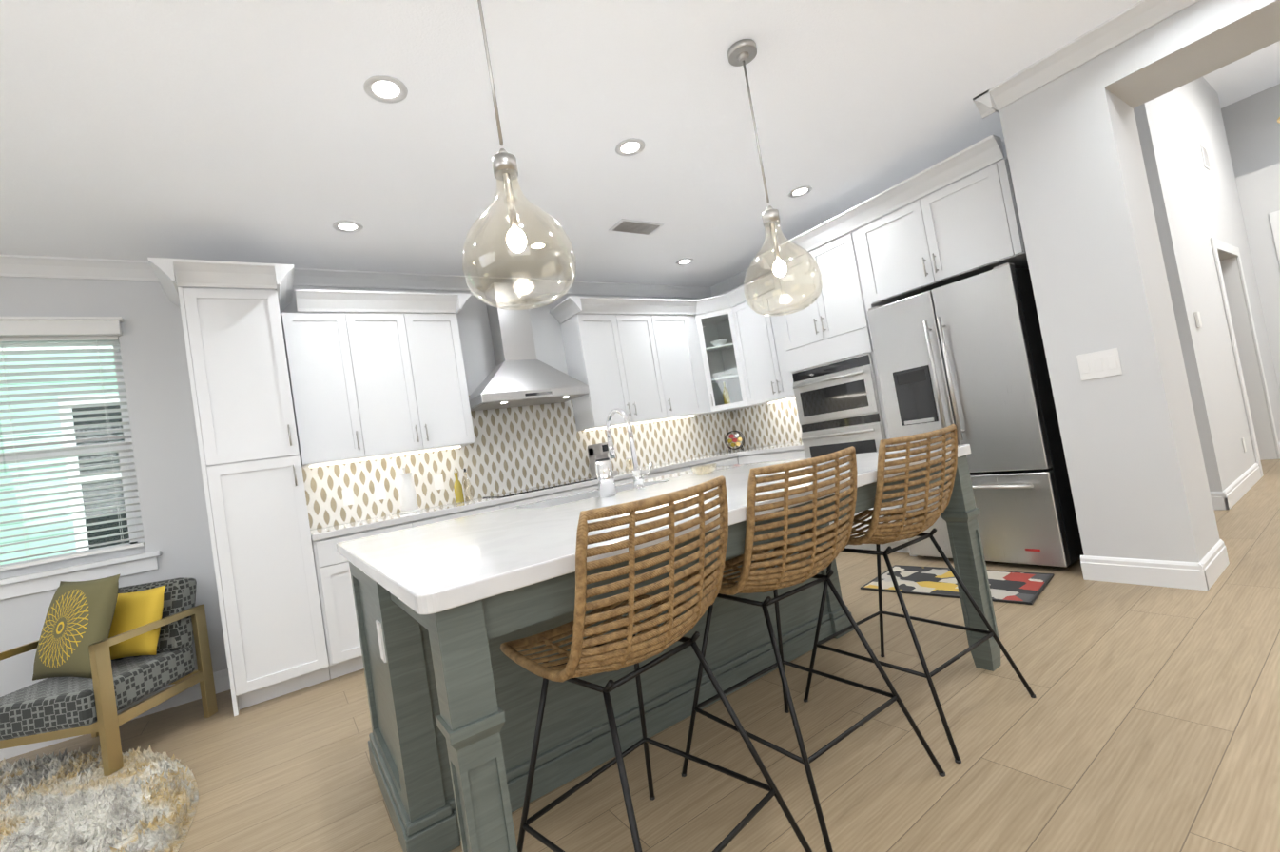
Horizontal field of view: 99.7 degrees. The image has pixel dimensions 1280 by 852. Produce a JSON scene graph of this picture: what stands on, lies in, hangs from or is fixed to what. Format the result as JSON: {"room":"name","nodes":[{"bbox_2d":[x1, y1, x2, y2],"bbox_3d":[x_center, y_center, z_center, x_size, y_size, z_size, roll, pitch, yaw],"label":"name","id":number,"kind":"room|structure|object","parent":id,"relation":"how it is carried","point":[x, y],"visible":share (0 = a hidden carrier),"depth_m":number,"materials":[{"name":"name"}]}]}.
{"room":"kitchen","nodes":[
{"label":"kitchen","id":0,"kind":"room"},
{"bbox_2d":[0,276,727,697],"bbox_3d":[-2.771,0.309,3.772,9.590,2.830,0.150,-8,-3,-34],"label":"wall","id":1,"kind":"structure","parent":0,"point":[165,446],"depth_m":3.50,"materials":[{"name":"white paint"}]},
{"bbox_2d":[0,341,161,600],"bbox_3d":[-3.604,0.210,3.195,1.056,1.528,0.190,-8,-3,-34],"label":"window unit","id":2,"kind":"structure","parent":1,"relation":"in","point":[27,580],"depth_m":3.29,"materials":[{"name":"white"}]},
{"bbox_2d":[0,316,145,571],"bbox_3d":[-3.595,0.087,3.156,0.984,1.450,0.125,-8,-3,-34],"label":"window blind","id":3,"kind":"object","parent":2,"relation":"attached to","point":[16,332],"visible":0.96,"depth_m":3.27,"materials":[{"name":"white plastic"}]},
{"bbox_2d":[0,668,230,760],"bbox_3d":[-4.537,1.904,2.248,4.625,0.134,0.016,-8,-3,-34],"label":"baseboard","id":4,"kind":"structure","parent":1,"relation":"attached to","point":[222,682],"depth_m":3.35,"materials":[{"name":"white wood"}]},
{"bbox_2d":[281,310,376,467],"bbox_3d":[-2.256,-0.259,3.897,0.438,1.044,0.348,-8,-3,-34],"label":"upper cabinet","id":5,"kind":"object","parent":1,"relation":"attached to","point":[334,421],"depth_m":3.76,"materials":[{"name":"white wood"}]},
{"bbox_2d":[0,253,711,298],"bbox_3d":[-2.984,-1.041,3.683,9.440,0.105,0.085,-8,-3,-34],"label":"crown molding","id":6,"kind":"structure","parent":1,"relation":"attached to","point":[10,265],"depth_m":4.19,"materials":[{"name":"white wood"}]},
{"bbox_2d":[357,310,475,460],"bbox_3d":[-1.826,-0.318,4.196,0.848,1.044,0.348,-8,-3,-34],"label":"upper cabinet","id":7,"kind":"object","parent":1,"relation":"attached to","point":[376,375],"depth_m":4.08,"materials":[{"name":"white wood"}]},
{"bbox_2d":[468,282,589,411],"bbox_3d":[-1.048,-0.721,4.679,0.960,1.063,0.488,-8,-3,-34],"label":"range hood","id":8,"kind":"object","parent":1,"relation":"attached to","point":[519,375],"visible":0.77,"depth_m":4.64,"materials":[{"name":"silver metal"}]},
{"bbox_2d":[559,310,673,430],"bbox_3d":[-0.223,-0.536,5.307,0.898,1.044,0.348,-8,-3,-34],"label":"upper cabinet","id":9,"kind":"object","parent":1,"relation":"attached to","point":[611,355],"depth_m":5.11,"materials":[{"name":"white wood"}]},
{"bbox_2d":[623,298,715,422],"bbox_3d":[0.333,-0.677,5.682,0.697,1.172,0.381,-8,-3,-34],"label":"upper cabinet","id":10,"kind":"object","parent":1,"relation":"attached to","point":[680,369],"depth_m":5.53,"materials":[{"name":"white wood"}]},
{"bbox_2d":[0,0,1141,287],"bbox_3d":[-0.524,-1.694,-0.038,9.790,0.120,9.400,-8,-3,-34],"label":"ceiling","id":11,"kind":"structure","parent":0,"point":[266,131],"depth_m":2.67,"materials":[{"name":"white paint"}]},
{"bbox_2d":[332,219,363,232],"bbox_3d":[-1.868,-1.279,3.456,0.169,0.008,0.182,-8,-3,-34],"label":"recessed light","id":12,"kind":"object","parent":11,"relation":"in","point":[347,226],"depth_m":3.46,"materials":[{"name":"white"}]},
{"bbox_2d":[363,75,407,103],"bbox_3d":[-1.091,-1.447,2.319,0.174,0.008,0.178,-8,-3,-34],"label":"recessed light","id":13,"kind":"object","parent":11,"relation":"in","point":[386,88],"depth_m":2.32,"materials":[{"name":"white"}]},
{"bbox_2d":[462,0,576,310],"bbox_3d":[-0.442,-0.967,1.662,0.339,1.211,0.339,-8,-3,-34],"label":"pendant light","id":14,"kind":"object","parent":11,"relation":"hanging from","point":[505,166],"visible":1,"depth_m":1.63,"materials":[{"name":"clear glass"}]},
{"bbox_2d":[526,240,548,251],"bbox_3d":[-0.805,-1.421,4.253,0.165,0.008,0.185,-8,-3,-34],"label":"recessed light","id":15,"kind":"object","parent":11,"relation":"in","point":[543,245],"depth_m":4.26,"materials":[{"name":"white"}]},
{"bbox_2d":[615,137,645,156],"bbox_3d":[-0.056,-1.587,3.073,0.173,0.008,0.176,-8,-3,-34],"label":"recessed light","id":16,"kind":"object","parent":11,"relation":"in","point":[631,146],"depth_m":3.07,"materials":[{"name":"white"}]},
{"bbox_2d":[608,218,663,234],"bbox_3d":[-0.027,-1.547,4.210,0.400,0.012,0.200,-8,-3,-34],"label":"ceiling vent","id":17,"kind":"object","parent":11,"relation":"in","point":[634,226],"visible":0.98,"depth_m":4.19,"materials":[{"name":"white metal"}]},
{"bbox_2d":[676,257,694,265],"bbox_3d":[0.433,-1.586,5.202,0.179,0.008,0.174,-8,-3,-34],"label":"recessed light","id":18,"kind":"object","parent":11,"relation":"in","point":[688,261],"depth_m":5.21,"materials":[{"name":"white"}]},
{"bbox_2d":[727,38,822,316],"bbox_3d":[0.555,-1.100,2.415,0.339,1.211,0.339,-8,-3,-34],"label":"pendant light","id":19,"kind":"object","parent":11,"relation":"hanging from","point":[743,52],"visible":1,"depth_m":2.39,"materials":[{"name":"clear glass"}]},
{"bbox_2d":[788,185,812,197],"bbox_3d":[1.194,-1.753,4.035,0.182,0.008,0.176,-8,-3,-34],"label":"recessed light","id":20,"kind":"object","parent":11,"relation":"in","point":[800,191],"depth_m":4.04,"materials":[{"name":"white"}]},
{"bbox_2d":[0,459,1279,851],"bbox_3d":[1.956,0.930,1.854,15.400,0.050,10.400,-8,-3,-34],"label":"floor","id":21,"kind":"structure","parent":0,"point":[1147,720],"depth_m":1.92,"materials":[{"name":"brown wood"}]},
{"bbox_2d":[0,744,198,851],"bbox_3d":[-3.112,1.669,1.187,3.324,0.062,3.326,-8,-3,-34],"label":"shag rug","id":22,"kind":"object","parent":21,"relation":"on","point":[145,801],"visible":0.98,"depth_m":2.25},
{"bbox_2d":[0,577,217,775],"bbox_3d":[-2.850,1.309,2.835,0.660,0.813,0.716,-9,-2,-2],"label":"lounge chair","id":23,"kind":"object","parent":22,"relation":"on","point":[51,708],"visible":0.81,"depth_m":2.68,"materials":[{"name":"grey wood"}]},
{"bbox_2d":[32,574,119,680],"bbox_3d":[-2.937,1.049,2.815,0.520,0.500,0.130,-10,-20,18],"label":"pillow","id":24,"kind":"object","parent":23,"relation":"on","point":[79,618],"visible":0.92,"depth_m":2.75,"materials":[{"name":"green fabric"}]},
{"bbox_2d":[108,585,165,659],"bbox_3d":[-2.775,1.079,2.948,0.350,0.360,0.110,-9,-18,4],"label":"pillow","id":25,"kind":"object","parent":23,"relation":"on","point":[134,610],"visible":0.81,"depth_m":2.91,"materials":[{"name":"yellow fabric"}]},
{"bbox_2d":[147,257,329,716],"bbox_3d":[-2.445,0.356,3.447,0.689,2.608,0.732,-8,-3,-34],"label":"pantry cabinet","id":26,"kind":"object","parent":21,"relation":"on","point":[272,622],"visible":1,"depth_m":3.23,"materials":[{"name":"white wood"}]},
{"bbox_2d":[311,498,510,678],"bbox_3d":[-1.621,1.118,3.953,1.263,0.880,0.628,-8,-3,-34],"label":"base cabinet","id":27,"kind":"object","parent":21,"relation":"on","point":[343,649],"depth_m":3.41,"materials":[{"name":"white wood"}]},
{"bbox_2d":[310,445,765,540],"bbox_3d":[-0.442,0.493,4.832,4.324,0.040,0.638,-8,-3,-34],"label":"countertop","id":28,"kind":"structure","parent":27,"relation":"on","point":[388,519],"depth_m":4.09,"materials":[{"name":"white stone"}]},
{"bbox_2d":[396,466,421,514],"bbox_3d":[-1.768,0.483,4.100,0.150,0.347,0.150,-8,-3,-34],"label":"paper towel holder","id":29,"kind":"object","parent":28,"relation":"on","point":[407,493],"visible":0.94,"depth_m":4.05,"materials":[{"name":"white paper"}]},
{"bbox_2d":[453,469,466,503],"bbox_3d":[-1.471,0.486,4.361,0.063,0.265,0.063,-11,-3,43],"label":"oil bottle","id":30,"kind":"object","parent":28,"relation":"on","point":[458,492],"depth_m":4.34,"materials":[{"name":"yellow glass"}]},
{"bbox_2d":[463,468,473,501],"bbox_3d":[-1.416,0.480,4.422,0.063,0.265,0.063,-11,-3,43],"label":"oil bottle","id":31,"kind":"object","parent":28,"relation":"on","point":[463,469],"depth_m":4.42,"materials":[{"name":"clear glass"}]},
{"bbox_2d":[480,475,597,498],"bbox_3d":[-0.809,0.518,4.577,0.920,0.009,0.470,-8,-3,-34],"label":"cooktop","id":32,"kind":"object","parent":28,"relation":"in","point":[543,485],"depth_m":4.54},
{"bbox_2d":[587,442,618,477],"bbox_3d":[-0.353,0.313,5.054,0.150,0.300,0.260,-8,-3,-34],"label":"coffee maker","id":33,"kind":"object","parent":28,"relation":"on","point":[599,451],"visible":0.62,"depth_m":5.02,"materials":[{"name":"grey metal"}]},
{"bbox_2d":[625,456,633,469],"bbox_3d":[-0.088,0.364,5.273,0.100,0.130,0.100,-8,-3,-34],"label":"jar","id":34,"kind":"object","parent":28,"relation":"on","point":[629,457],"visible":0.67,"depth_m":5.25,"materials":[{"name":"clear glass"}]},
{"bbox_2d":[724,430,744,451],"bbox_3d":[1.049,0.163,5.996,0.208,0.220,0.120,-9,-2,0],"label":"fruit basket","id":35,"kind":"object","parent":28,"relation":"on","point":[732,440],"visible":1,"depth_m":5.95,"materials":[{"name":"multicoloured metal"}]},
{"bbox_2d":[510,479,624,506],"bbox_3d":[-0.736,0.997,4.567,1.135,0.880,0.628,-8,-3,-34],"label":"base cabinet","id":36,"kind":"object","parent":21,"relation":"on","point":[530,498],"depth_m":4.30,"materials":[{"name":"white"}]},
{"bbox_2d":[624,467,666,484],"bbox_3d":[-0.066,0.906,5.031,0.735,0.880,0.628,-8,-3,-34],"label":"base cabinet","id":37,"kind":"object","parent":21,"relation":"on","point":[628,478],"depth_m":4.83,"materials":[{"name":"white wood"}]},
{"bbox_2d":[500,475,812,851],"bbox_3d":[-0.020,0.687,1.373,0.543,1.027,0.623,-7,-3,-44],"label":"stool","id":38,"kind":"object","parent":21,"relation":"on","point":[595,650],"visible":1,"depth_m":1.24,"materials":[{"name":"wicker"}]},
{"bbox_2d":[349,455,1000,851],"bbox_3d":[0.106,0.774,2.315,2.219,0.884,1.651,-8,-3,-34],"label":"kitchen island","id":39,"kind":"object","parent":21,"relation":"on","point":[454,695],"visible":0.67,"depth_m":1.86,"materials":[{"name":"grey wood"}]},
{"bbox_2d":[336,444,970,615],"bbox_3d":[0.016,0.321,2.356,2.225,0.040,1.730,-8,-3,-34],"label":"island countertop","id":40,"kind":"structure","parent":39,"relation":"on","point":[434,568],"depth_m":1.64,"materials":[{"name":"white stone"}]},
{"bbox_2d":[594,457,616,497],"bbox_3d":[-0.166,0.246,2.591,0.080,0.181,0.080,-8,-3,-34],"label":"soap dispenser","id":41,"kind":"object","parent":40,"relation":"on","point":[605,477],"visible":1,"depth_m":2.56,"materials":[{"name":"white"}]},
{"bbox_2d":[605,407,652,489],"bbox_3d":[-0.061,0.114,2.842,0.135,0.428,0.257,-8,-3,-34],"label":"faucet","id":42,"kind":"object","parent":40,"relation":"on","point":[638,475],"visible":1,"depth_m":2.74,"materials":[{"name":"silver metal"}]},
{"bbox_2d":[690,463,717,475],"bbox_3d":[0.356,0.243,3.003,0.150,0.050,0.150,-8,-3,-34],"label":"glass bowl","id":43,"kind":"object","parent":40,"relation":"on","point":[700,467],"visible":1,"depth_m":2.98,"materials":[{"name":"beige glass"}]},
{"bbox_2d":[666,452,742,474],"bbox_3d":[0.531,0.823,5.410,0.917,0.880,0.686,-8,-3,-34],"label":"base cabinet","id":44,"kind":"object","parent":21,"relation":"on","point":[724,460],"depth_m":5.23,"materials":[{"name":"white"}]},
{"bbox_2d":[738,448,805,464],"bbox_3d":[1.512,0.658,5.250,0.696,0.880,0.862,-8,-3,-34],"label":"base cabinet","id":45,"kind":"object","parent":21,"relation":"on","point":[782,454],"depth_m":5.06,"materials":[{"name":"white"}]},
{"bbox_2d":[742,441,803,452],"bbox_3d":[1.470,0.199,5.271,0.639,0.040,0.832,-8,-3,-34],"label":"countertop","id":46,"kind":"structure","parent":45,"relation":"on","point":[787,444],"depth_m":5.17,"materials":[{"name":"white stone"}]},
{"bbox_2d":[680,446,945,851],"bbox_3d":[0.455,0.624,1.769,0.548,1.028,0.628,-8,-3,-34],"label":"stool","id":47,"kind":"object","parent":21,"relation":"on","point":[769,576],"visible":0.94,"depth_m":1.60,"materials":[{"name":"wicker"}]},
{"bbox_2d":[763,210,917,556],"bbox_3d":[1.853,-0.308,4.581,0.682,2.628,0.845,-8,-3,-34],"label":"tall cabinet","id":48,"kind":"object","parent":21,"relation":"on","point":[828,342],"depth_m":4.35,"materials":[{"name":"white wood"}]},
{"bbox_2d":[799,424,1036,763],"bbox_3d":[0.978,0.552,2.113,0.569,1.028,0.646,-8,-3,-34],"label":"stool","id":49,"kind":"object","parent":21,"relation":"on","point":[878,533],"visible":0.92,"depth_m":1.95,"materials":[{"name":"wicker"}]},
{"bbox_2d":[860,564,1054,604],"bbox_3d":[1.922,0.958,3.321,0.544,0.013,0.924,-7,-3,-42],"label":"kitchen mat","id":50,"kind":"object","parent":21,"relation":"on","point":[1018,588],"visible":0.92,"depth_m":3.25,"materials":[{"name":"multicoloured fabric"}]},
{"bbox_2d":[867,262,1084,568],"bbox_3d":[2.357,-0.037,3.772,0.777,1.872,0.950,-8,-3,-34],"label":"refrigerator","id":51,"kind":"object","parent":21,"relation":"on","point":[967,357],"visible":0.73,"depth_m":3.41,"materials":[{"name":"grey metal"}]},
{"bbox_2d":[720,158,1008,447],"bbox_3d":[1.886,-0.999,4.853,0.470,4.000,3.550,-8,-3,-34],"label":"wall","id":52,"kind":"structure","parent":0,"point":[751,299],"depth_m":5.97,"materials":[{"name":"white paint"}]},
{"bbox_2d":[696,291,756,413],"bbox_3d":[0.907,-0.761,5.908,0.622,1.172,0.666,-8,-3,-34],"label":"upper cabinet","id":53,"kind":"object","parent":52,"relation":"attached to","point":[718,331],"depth_m":5.73,"materials":[{"name":"white wood"}]},
{"bbox_2d":[730,271,795,405],"bbox_3d":[1.386,-0.858,5.411,0.381,1.172,0.901,-8,-3,-34],"label":"upper cabinet","id":54,"kind":"object","parent":52,"relation":"attached to","point":[768,378],"depth_m":5.39,"materials":[{"name":"white wood"}]},
{"bbox_2d":[711,139,1008,296],"bbox_3d":[1.785,-1.768,4.922,0.085,0.105,3.290,-8,-3,-34],"label":"crown molding","id":55,"kind":"structure","parent":52,"relation":"attached to","point":[737,280],"depth_m":5.90,"materials":[{"name":"white wood"}]},
{"bbox_2d":[854,153,1028,305],"bbox_3d":[2.235,-1.303,3.855,0.658,0.585,1.015,-8,-3,-34],"label":"upper cabinet","id":56,"kind":"object","parent":52,"relation":"attached to","point":[968,226],"depth_m":3.60,"materials":[{"name":"white wood"}]},
{"bbox_2d":[998,56,1219,562],"bbox_3d":[2.522,-1.169,3.054,0.490,4.000,0.460,-8,-3,-34],"label":"wall","id":57,"kind":"structure","parent":0,"point":[1135,464],"depth_m":2.86,"materials":[{"name":"white paint"}]},
{"bbox_2d":[1076,348,1122,380],"bbox_3d":[2.447,-0.327,2.883,0.009,0.140,0.175,-8,-3,-34],"label":"switch plate","id":58,"kind":"object","parent":57,"relation":"attached to","point":[1104,363],"depth_m":2.88,"materials":[{"name":"white plastic"}]},
{"bbox_2d":[1080,555,1205,590],"bbox_3d":[2.620,0.767,2.846,0.016,0.134,0.476,-8,-3,-34],"label":"baseboard","id":59,"kind":"structure","parent":57,"relation":"attached to","point":[1179,574],"depth_m":2.81,"materials":[{"name":"white wood"}]},
{"bbox_2d":[1202,539,1229,590],"bbox_3d":[2.963,0.709,2.786,0.522,0.134,0.016,-8,-3,-34],"label":"baseboard","id":60,"kind":"structure","parent":57,"relation":"attached to","point":[1208,570],"depth_m":2.78,"materials":[{"name":"white wood"}]},
{"bbox_2d":[1098,0,1279,108],"bbox_3d":[3.884,-2.773,0.775,0.490,1.440,5.190,-8,-3,-34],"label":"wall","id":61,"kind":"structure","parent":0,"point":[1196,40],"depth_m":2.58,"materials":[{"name":"white paint"}]},
{"bbox_2d":[972,0,1200,118],"bbox_3d":[3.579,-2.212,0.819,0.085,0.105,5.735,-8,-3,-34],"label":"crown molding","id":62,"kind":"structure","parent":61,"relation":"attached to","point":[1128,23],"depth_m":2.77,"materials":[{"name":"white wood"}]},
{"bbox_2d":[1133,76,1279,491],"bbox_3d":[5.323,-1.548,5.050,3.470,4.000,0.150,-8,-3,-34],"label":"wall","id":63,"kind":"structure","parent":0,"point":[1196,204],"depth_m":4.39,"materials":[{"name":"white paint"}]},
{"bbox_2d":[1193,311,1202,327],"bbox_3d":[4.252,-0.812,4.117,0.080,0.120,0.018,-8,-3,-34],"label":"switch plate","id":64,"kind":"object","parent":63,"relation":"attached to","point":[1196,314],"depth_m":4.10,"materials":[{"name":"white plastic"}]},
{"bbox_2d":[1200,143,1210,170],"bbox_3d":[5.370,-2.557,5.129,0.220,0.220,0.011,-8,-3,-34],"label":"air vent","id":65,"kind":"object","parent":63,"relation":"in","point":[1205,157],"visible":1,"depth_m":5.10,"materials":[{"name":"white"}]},
{"bbox_2d":[1210,487,1232,509],"bbox_3d":[3.753,0.651,4.668,0.016,0.134,1.826,-8,-3,-34],"label":"baseboard","id":66,"kind":"structure","parent":63,"relation":"attached to","point":[1221,500],"depth_m":3.95,"materials":[{"name":"white wood"}]},
{"bbox_2d":[1241,437,1246,452],"bbox_3d":[5.061,0.157,4.526,0.070,0.120,0.006,-8,-3,-34],"label":"switch plate","id":67,"kind":"object","parent":63,"relation":"attached to","point":[1243,440],"depth_m":4.51,"materials":[{"name":"white plastic"}]},
{"bbox_2d":[1227,462,1261,505],"bbox_3d":[4.844,0.462,4.332,1.387,0.134,0.016,-8,-3,-34],"label":"baseboard","id":68,"kind":"structure","parent":63,"relation":"attached to","point":[1238,488],"depth_m":4.31,"materials":[{"name":"white wood"}]},
{"bbox_2d":[1210,237,1279,476],"bbox_3d":[5.742,-0.678,5.102,1.204,2.152,0.018,-8,-3,-34],"label":"door frame","id":69,"kind":"structure","parent":63,"relation":"attached to","point":[1252,390],"depth_m":5.42,"materials":[{"name":"white wood"}]},
{"bbox_2d":[1202,40,1279,108],"bbox_3d":[5.488,-3.729,3.307,6.190,0.120,7.750,-8,-3,-34],"label":"ceiling","id":70,"kind":"structure","parent":0,"point":[1247,76],"depth_m":5.76,"materials":[{"name":"white paint"}]},
{"bbox_2d":[1221,83,1279,392],"bbox_3d":[8.028,-1.997,4.787,0.750,4.000,7.390,-8,-3,-34],"label":"wall","id":71,"kind":"structure","parent":0,"point":[1251,125],"depth_m":5.96,"materials":[{"name":"white paint"}]},
{"bbox_2d":[1268,210,1279,265],"bbox_3d":[7.361,-1.122,5.375,0.168,2.532,1.104,-8,-3,-34],"label":"door frame","id":72,"kind":"structure","parent":71,"relation":"attached to","point":[1274,217],"depth_m":5.80,"materials":[{"name":"white wood"}]},
{"label":"outside","id":73,"kind":"structure","parent":0,"visible":0},
{"bbox_2d":[0,346,129,564],"bbox_3d":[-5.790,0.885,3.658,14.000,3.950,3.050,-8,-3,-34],"label":"window glass","id":74,"kind":"structure","parent":73,"point":[61,511],"depth_m":5.42,"materials":[{"name":"green"}]}
]}

